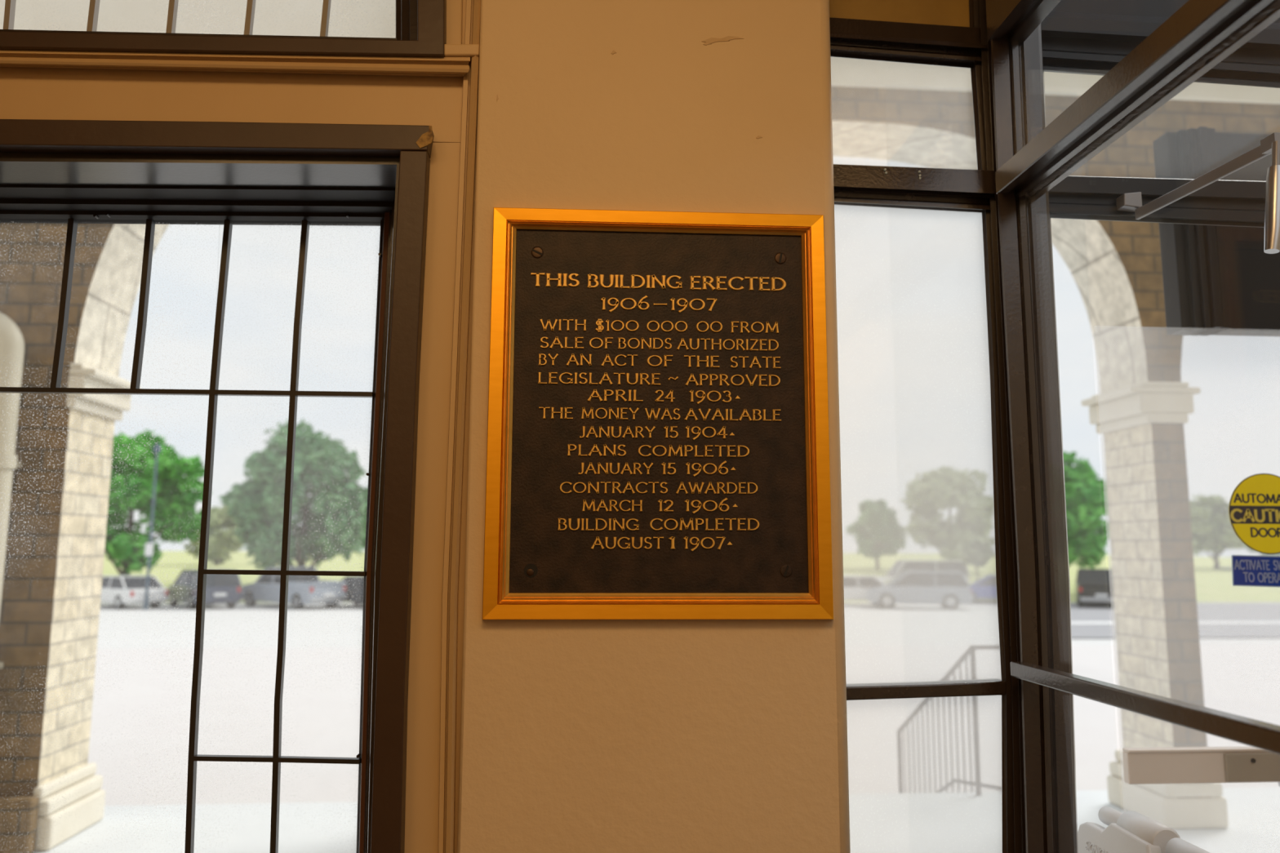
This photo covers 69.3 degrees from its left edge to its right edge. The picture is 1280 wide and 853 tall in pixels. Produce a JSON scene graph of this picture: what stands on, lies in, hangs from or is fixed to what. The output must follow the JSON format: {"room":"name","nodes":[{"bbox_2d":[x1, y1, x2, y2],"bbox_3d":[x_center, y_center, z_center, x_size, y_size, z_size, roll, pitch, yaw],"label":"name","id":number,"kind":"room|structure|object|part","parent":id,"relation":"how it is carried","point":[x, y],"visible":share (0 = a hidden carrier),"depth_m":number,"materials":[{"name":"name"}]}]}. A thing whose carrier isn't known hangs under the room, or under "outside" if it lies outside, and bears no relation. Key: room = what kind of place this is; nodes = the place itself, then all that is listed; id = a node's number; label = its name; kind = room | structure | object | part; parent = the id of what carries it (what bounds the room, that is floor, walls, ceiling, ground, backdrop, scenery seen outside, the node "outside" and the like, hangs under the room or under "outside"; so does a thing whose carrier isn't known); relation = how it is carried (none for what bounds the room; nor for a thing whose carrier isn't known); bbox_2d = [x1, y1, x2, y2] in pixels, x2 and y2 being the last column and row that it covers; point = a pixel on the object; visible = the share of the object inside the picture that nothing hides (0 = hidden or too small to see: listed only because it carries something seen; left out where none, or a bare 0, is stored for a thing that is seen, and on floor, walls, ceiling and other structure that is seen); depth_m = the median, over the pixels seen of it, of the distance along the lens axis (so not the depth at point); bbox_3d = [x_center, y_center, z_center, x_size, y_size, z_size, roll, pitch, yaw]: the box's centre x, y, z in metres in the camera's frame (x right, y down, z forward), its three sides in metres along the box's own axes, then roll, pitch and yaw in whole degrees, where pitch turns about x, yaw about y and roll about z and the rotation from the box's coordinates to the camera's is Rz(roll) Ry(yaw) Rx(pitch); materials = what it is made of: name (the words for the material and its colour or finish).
{"room":"building entrance lobby","nodes":[
{"label":"building entrance lobby","id":0,"kind":"room"},
{"bbox_2d":[0,0,466,852],"bbox_3d":[-2.310,-0.039,1.680,4.034,3.600,0.250,1,-8,-4],"label":"wall","id":1,"kind":"structure","parent":0,"point":[25,93],"depth_m":1.73,"materials":[{"name":"beige wood"}]},
{"bbox_2d":[0,119,434,852],"bbox_3d":[-0.998,0.172,1.725,1.206,1.557,0.287,1,-8,-4],"label":"window","id":2,"kind":"structure","parent":1,"relation":"in","point":[71,172],"depth_m":1.75,"materials":[{"name":"brown wood"}]},
{"bbox_3d":[-1.238,0.252,1.837,0.738,1.406,0.004,1,-8,-4],"label":"pane","id":3,"kind":"part","parent":2,"relation":"part of","materials":[{"name":"clear glass"}]},
{"bbox_3d":[-1.043,-0.450,1.879,1.122,0.054,0.139,1,-8,-4],"label":"sash rail","id":4,"kind":"part","parent":2,"relation":"part of","materials":[{"name":"black metal"}]},
{"bbox_2d":[0,0,446,57],"bbox_3d":[-0.983,-1.043,1.824,1.221,0.752,0.160,1,-8,-4],"label":"window","id":5,"kind":"structure","parent":1,"relation":"in","point":[420,24],"depth_m":1.73,"materials":[{"name":"brown wood"}]},
{"bbox_2d":[0,49,470,76],"bbox_3d":[-0.881,-0.691,1.727,1.119,0.079,0.036,1,-8,-4],"label":"trim","id":6,"kind":"structure","parent":1,"relation":"attached to","point":[446,66],"depth_m":1.73,"materials":[{"name":"beige wood"}]},
{"bbox_2d":[438,0,480,852],"bbox_3d":[-0.328,-0.050,1.686,0.065,1.822,0.034,-2,-8,15],"label":"trim","id":7,"kind":"structure","parent":1,"relation":"attached to","point":[455,537],"depth_m":1.67,"materials":[{"name":"beige wood"}]},
{"bbox_2d":[444,0,479,62],"bbox_3d":[-0.345,-0.877,1.796,0.079,0.359,0.046,1,-8,-4],"label":"trim","id":8,"kind":"structure","parent":1,"relation":"attached to","point":[454,46],"depth_m":1.78,"materials":[{"name":"beige wood"}]},
{"bbox_2d":[0,0,1279,852],"bbox_3d":[0.413,-0.224,5.552,17.620,5.000,0.660,1,-8,-4],"label":"stone archway","id":9,"kind":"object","parent":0,"point":[922,115],"depth_m":5.38,"materials":[{"name":"beige stone"}]},
{"bbox_2d":[0,311,24,668],"bbox_3d":[-3.564,0.767,4.741,0.638,2.795,0.273,1,-8,-4],"label":"downpipe","id":10,"kind":"object","parent":9,"relation":"attached to","point":[11,340],"visible":1,"depth_m":4.79,"materials":[{"name":"white metal"}]},
{"bbox_2d":[457,0,850,852],"bbox_3d":[0.021,-0.006,1.863,0.683,3.600,0.361,1,-8,-4],"label":"wall","id":11,"kind":"structure","parent":0,"point":[577,735],"depth_m":1.64,"materials":[{"name":"beige paint"}]},
{"bbox_2d":[482,207,833,619],"bbox_3d":[0.038,-0.034,1.676,0.625,0.755,0.021,1,-8,-4],"label":"bronze plaque","id":12,"kind":"object","parent":11,"relation":"attached to","point":[658,448],"visible":1,"depth_m":1.68,"materials":[{"name":"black metal"}]},
{"bbox_2d":[33,787,1279,852],"bbox_3d":[0.447,2.170,3.818,17.500,0.200,4.050,1,-8,-4],"label":"sidewalk","id":13,"kind":"structure","parent":0,"point":[927,822],"depth_m":5.22,"materials":[{"name":"concrete"}]},
{"bbox_2d":[829,0,969,26],"bbox_3d":[0.571,-1.117,1.995,0.462,0.645,0.050,1,-8,-4],"label":"wall","id":14,"kind":"structure","parent":0,"point":[940,12],"depth_m":1.94,"materials":[{"name":"beige paint"}]},
{"bbox_2d":[829,0,1025,852],"bbox_3d":[0.533,-0.010,1.801,0.456,1.979,0.080,1,-8,-4],"label":"window","id":15,"kind":"structure","parent":14,"relation":"in","point":[929,188],"depth_m":1.83,"materials":[{"name":"paint"}]},
{"bbox_3d":[0.555,-0.792,1.909,0.407,0.093,0.063,1,-8,-4],"label":"head rail","id":16,"kind":"part","parent":15,"relation":"part of","materials":[{"name":"metal"}]},
{"bbox_3d":[0.552,-0.489,1.863,0.422,0.106,0.075,1,-8,-4],"label":"transom rail","id":17,"kind":"part","parent":15,"relation":"part of","materials":[{"name":"metal"}]},
{"bbox_2d":[990,22,1078,852],"bbox_3d":[0.764,0.087,1.785,0.173,3.400,0.120,1,-8,-4],"label":"door frame","id":18,"kind":"structure","parent":14,"relation":"attached to","point":[1018,85],"depth_m":1.73,"materials":[{"name":"paint"}]},
{"bbox_3d":[1.047,-0.554,-2.317,0.100,3.600,3.520,1,-8,-4],"label":"wall","id":19,"kind":"structure","parent":0,"visible":0},
{"bbox_2d":[986,0,1279,755],"bbox_3d":[0.811,-0.172,0.588,0.104,3.600,2.360,1,-8,-4],"label":"door frame","id":20,"kind":"structure","parent":19,"relation":"in","point":[1200,34],"depth_m":1.39,"materials":[{"name":"paint"}]},
{"bbox_3d":[3.500,-0.307,-0.509,0.100,3.600,6.800,1,-8,-4],"label":"wall","id":21,"kind":"structure","parent":0,"visible":0},
{"bbox_2d":[1041,0,1279,227],"bbox_3d":[2.010,-1.089,2.072,2.521,1.384,0.080,1,-8,-4],"label":"window","id":22,"kind":"structure","parent":21,"relation":"in","point":[1080,37],"depth_m":1.93,"materials":[{"name":"black metal"}]},
{"bbox_3d":[1.298,-0.473,1.951,1.040,0.125,0.055,1,-8,-4],"label":"transom rail","id":23,"kind":"part","parent":22,"relation":"part of","materials":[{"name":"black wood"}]},
{"bbox_3d":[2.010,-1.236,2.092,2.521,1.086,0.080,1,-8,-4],"label":"head rail","id":24,"kind":"part","parent":22,"relation":"part of","materials":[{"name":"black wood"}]},
{"bbox_2d":[1115,132,1279,253],"bbox_3d":[1.045,-0.382,1.718,0.076,0.235,0.372,1,-8,-9],"label":"door closer","id":25,"kind":"object","parent":22,"relation":"attached to","point":[1270,144],"depth_m":1.62,"materials":[{"name":"grey metal"}]},
{"bbox_3d":[1.052,-0.458,1.734,0.008,0.034,0.321,2,-8,-14],"label":"arm","id":26,"kind":"part","parent":25,"relation":"part of","materials":[{"name":"grey metal"}]},
{"bbox_2d":[1122,126,1279,786],"bbox_3d":[2.255,0.509,2.646,1.907,2.800,0.145,1,-8,-4],"label":"door","id":27,"kind":"structure","parent":21,"relation":"in","point":[1219,280],"depth_m":2.72,"materials":[{"name":"black metal"}]},
{"bbox_2d":[1228,473,1279,554],"bbox_3d":[1.778,0.247,2.620,0.228,0.228,0.004,1,-8,-4],"label":"sticker","id":28,"kind":"object","parent":27,"relation":"attached to","point":[1254,507],"visible":1,"depth_m":2.62,"materials":[{"name":"yellow plastic"}]},
{"bbox_2d":[1231,555,1279,587],"bbox_3d":[1.766,0.407,2.599,0.220,0.092,0.003,1,-8,-4],"label":"sticker","id":29,"kind":"object","parent":27,"relation":"attached to","point":[1251,571],"visible":1,"depth_m":2.60,"materials":[{"name":"blue plastic"}]},
{"bbox_3d":[-0.324,1.438,-1.326,7.600,0.100,6.200,1,-8,-4],"label":"floor","id":30,"kind":"structure","parent":0,"visible":0},
{"bbox_2d":[1077,806,1209,852],"bbox_3d":[0.993,1.229,1.571,0.590,0.987,0.675,1,-8,-4],"label":"pipe","id":31,"kind":"object","parent":30,"relation":"on","point":[1127,832],"visible":0.99,"depth_m":1.80,"materials":[{"name":"white plastic"}]},
{"bbox_3d":[0.841,1.239,1.559,0.284,0.962,0.675,1,-8,-4],"label":"panel","id":32,"kind":"part","parent":31,"relation":"part of","materials":[{"name":"white plastic"}]},
{"label":"outside","id":33,"kind":"structure","parent":0,"visible":0},
{"bbox_2d":[100,551,1279,603],"bbox_3d":[-7.646,15.277,102.855,180.000,2.120,111.500,1,-8,-4],"label":"lawn","id":34,"kind":"structure","parent":33,"point":[1212,585],"depth_m":67.05,"materials":[{"name":"green plant"}]},
{"bbox_2d":[104,429,204,575],"bbox_3d":[-27.580,4.482,50.171,6.825,8.904,7.052,-4,-9,32],"label":"tree","id":35,"kind":"object","parent":34,"relation":"on","point":[131,477],"visible":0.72,"depth_m":49.44,"materials":[{"name":"green plant"}]},
{"bbox_2d":[182,505,243,564],"bbox_3d":[-33.106,8.427,72.299,4.670,4.950,5.005,5,-9,-33],"label":"tree","id":36,"kind":"object","parent":34,"relation":"on","point":[221,542],"visible":0.7,"depth_m":71.26,"materials":[{"name":"green plant"}]},
{"bbox_2d":[217,417,368,575],"bbox_3d":[-18.731,4.281,51.597,9.202,9.592,7.597,0,-8,2],"label":"tree","id":37,"kind":"object","parent":34,"relation":"on","point":[339,521],"visible":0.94,"depth_m":49.86,"materials":[{"name":"green plant"}]},
{"bbox_2d":[845,497,906,568],"bbox_3d":[18.207,8.187,70.992,4.571,5.431,4.508,1,-8,-4],"label":"tree","id":38,"kind":"object","parent":34,"relation":"on","point":[886,531],"visible":1,"depth_m":70.22,"materials":[{"name":"green plant"}]},
{"bbox_2d":[878,560,970,582],"bbox_3d":[17.853,9.553,58.722,5.667,2.099,2.032,0,-8,-2],"label":"van","id":39,"kind":"object","parent":34,"relation":"on","point":[900,566],"visible":0.25,"depth_m":57.98,"materials":[{"name":"white paint"}]},
{"bbox_2d":[900,465,995,559],"bbox_3d":[22.591,6.685,67.732,6.712,7.961,7.308,-2,-8,14],"label":"tree","id":40,"kind":"object","parent":34,"relation":"on","point":[935,490],"visible":0.95,"depth_m":66.75,"materials":[{"name":"green plant"}]},
{"bbox_2d":[956,534,995,580],"bbox_3d":[18.558,7.665,50.907,2.077,3.434,2.000,1,-8,-4],"label":"tree","id":41,"kind":"object","parent":34,"relation":"on","point":[975,550],"visible":1,"depth_m":50.75,"materials":[{"name":"green plant"}]},
{"bbox_2d":[1062,451,1110,568],"bbox_3d":[24.368,5.437,53.338,6.214,8.200,6.043,-6,-10,38],"label":"tree","id":42,"kind":"object","parent":34,"relation":"on","point":[1086,495],"visible":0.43,"depth_m":52.01,"materials":[{"name":"green plant"}]},
{"bbox_2d":[1189,493,1245,567],"bbox_3d":[46.604,8.460,75.037,5.247,6.112,5.124,4,-8,-25],"label":"tree","id":43,"kind":"object","parent":34,"relation":"on","point":[1212,531],"visible":0.8,"depth_m":74.41,"materials":[{"name":"green plant"}]},
{"bbox_2d":[1212,567,1231,569],"bbox_3d":[46.017,11.822,72.647,4.763,1.449,1.832,0,-8,-2],"label":"sedan","id":44,"kind":"object","parent":34,"relation":"on","point":[1219,568],"visible":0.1,"depth_m":72.69,"materials":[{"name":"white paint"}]},
{"bbox_2d":[1244,545,1279,555],"bbox_3d":[57.287,9.778,83.767,5.319,5.682,5.023,1,-8,-4],"label":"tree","id":45,"kind":"object","parent":34,"relation":"on","point":[1248,548],"visible":0.02,"depth_m":83.92,"materials":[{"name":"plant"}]},
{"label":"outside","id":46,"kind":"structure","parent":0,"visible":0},
{"bbox_2d":[88,644,1279,805],"bbox_3d":[-1.078,3.994,14.160,60.000,0.311,14.800,1,-8,-4],"label":"paving","id":47,"kind":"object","parent":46,"point":[141,704],"depth_m":11.16,"materials":[{"name":"white concrete"}]},
{"bbox_2d":[897,644,1001,795],"bbox_3d":[2.331,2.192,6.660,0.480,1.354,1.472,1,-8,-4],"label":"handrail","id":48,"kind":"object","parent":47,"relation":"on","point":[971,651],"visible":0.56,"depth_m":6.34,"materials":[{"name":"grey metal"}]},
{"bbox_3d":[2.053,2.686,7.303,0.032,0.540,0.032,1,-8,-4],"label":"post","id":49,"kind":"part","parent":48,"relation":"part of","materials":[{"name":"grey metal"}]},
{"bbox_3d":[2.326,1.931,6.691,0.467,0.828,1.462,1,-8,-4],"label":"rail","id":50,"kind":"part","parent":48,"relation":"part of","materials":[{"name":"grey metal"}]},
{"bbox_3d":[2.163,2.540,6.351,0.147,0.323,0.902,3,-8,-17],"label":"rail","id":51,"kind":"part","parent":48,"relation":"part of","materials":[{"name":"grey metal"}]},
{"bbox_3d":[2.161,1.894,5.958,0.032,0.920,0.032,1,-8,-4],"label":"post","id":52,"kind":"part","parent":48,"relation":"part of","materials":[{"name":"grey metal"}]},
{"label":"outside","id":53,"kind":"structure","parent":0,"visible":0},
{"bbox_2d":[1071,602,1279,638],"bbox_3d":[33.523,7.631,37.635,47.500,0.444,23.500,1,-8,-4],"label":"road","id":54,"kind":"structure","parent":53,"point":[1090,612],"depth_m":33.89,"materials":[{"name":"grey asphalt"}]},
{"bbox_2d":[1075,568,1114,607],"bbox_3d":[22.848,8.033,46.114,2.012,1.849,5.666,-3,-8,24],"label":"pickup","id":55,"kind":"object","parent":54,"relation":"on","point":[1092,586],"visible":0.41,"depth_m":43.93,"materials":[{"name":"black paint"}]},
{"bbox_3d":[21.722,7.948,43.551,0.520,0.140,0.090,-3,-8,24],"label":"number plate","id":56,"kind":"part","parent":55,"relation":"part of","materials":[{"name":"white paint"}]},
{"bbox_2d":[1071,621,1279,624],"bbox_3d":[35.240,6.908,32.751,44.800,0.031,1.400,1,-8,-4],"label":"road marking","id":57,"kind":"object","parent":54,"relation":"on","point":[1199,622],"depth_m":31.57,"materials":[{"name":"white paint"}]},
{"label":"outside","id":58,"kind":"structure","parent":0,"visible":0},
{"bbox_2d":[97,602,1279,648],"bbox_3d":[-2.042,5.965,27.128,120.000,0.800,41.500,1,-8,-4],"label":"ground","id":59,"kind":"structure","parent":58,"point":[165,626],"depth_m":29.33,"materials":[{"name":"concrete"}]},
{"bbox_2d":[100,574,168,608],"bbox_3d":[-23.871,7.615,42.715,4.763,1.449,1.832,-5,-9,33],"label":"van","id":60,"kind":"object","parent":59,"relation":"on","point":[119,590],"visible":0.8,"depth_m":41.62,"materials":[{"name":"white paint"}]},
{"bbox_3d":[-21.929,7.507,41.418,0.090,0.140,0.520,-5,-9,33],"label":"number plate","id":61,"kind":"part","parent":60,"relation":"part of","materials":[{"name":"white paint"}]},
{"bbox_2d":[142,444,162,609],"bbox_3d":[-21.792,4.433,41.289,0.386,7.358,0.386,1,-8,-4],"label":"lamp post","id":62,"kind":"object","parent":59,"relation":"on","point":[157,449],"visible":1,"depth_m":41.15,"materials":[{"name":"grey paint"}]},
{"bbox_3d":[-21.789,5.459,41.058,0.340,0.560,0.050,1,-8,-4],"label":"sign panel","id":63,"kind":"part","parent":62,"relation":"part of","materials":[{"name":"white paint"}]},
{"bbox_2d":[168,568,241,609],"bbox_3d":[-20.283,7.518,42.988,1.912,1.739,4.766,7,-10,-42],"label":"suv","id":64,"kind":"object","parent":59,"relation":"on","point":[220,588],"visible":0.77,"depth_m":41.65,"materials":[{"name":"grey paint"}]},
{"bbox_3d":[-18.713,7.496,41.244,0.520,0.140,0.090,7,-10,-42],"label":"number plate","id":65,"kind":"part","parent":64,"relation":"part of","materials":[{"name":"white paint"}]},
{"bbox_2d":[240,566,346,609],"bbox_3d":[-16.266,7.517,43.291,5.666,1.849,2.012,-5,-9,35],"label":"pickup","id":66,"kind":"object","parent":59,"relation":"on","point":[302,589],"visible":0.84,"depth_m":42.32,"materials":[{"name":"silver metal"}]},
{"bbox_3d":[-14.005,7.565,41.640,0.090,0.140,0.520,-5,-9,35],"label":"number plate","id":67,"kind":"part","parent":66,"relation":"part of","materials":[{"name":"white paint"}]},
{"bbox_2d":[324,576,363,605],"bbox_3d":[-12.956,7.759,43.504,4.763,1.449,1.832,-5,-9,35],"label":"sedan","id":68,"kind":"object","parent":59,"relation":"on","point":[354,584],"visible":0.23,"depth_m":42.63,"materials":[{"name":"grey metal"}]},
{"bbox_2d":[843,575,887,606],"bbox_3d":[10.644,8.269,46.714,4.763,1.449,1.832,-2,-8,16],"label":"sedan","id":69,"kind":"object","parent":59,"relation":"on","point":[855,587],"visible":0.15,"depth_m":45.82,"materials":[{"name":"white paint"}]},
{"bbox_2d":[865,570,973,609],"bbox_3d":[13.184,7.755,43.940,4.766,1.739,1.912,-1,-8,11],"label":"suv","id":70,"kind":"object","parent":59,"relation":"on","point":[948,589],"visible":1,"depth_m":43.05,"materials":[{"name":"silver metal"}]},
{"bbox_2d":[969,574,996,603],"bbox_3d":[18.913,8.575,48.804,4.763,1.449,1.832,-2,-8,16],"label":"sedan","id":71,"kind":"object","parent":59,"relation":"on","point":[985,587],"visible":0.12,"depth_m":48.20,"materials":[{"name":"blue paint"}]}
]}

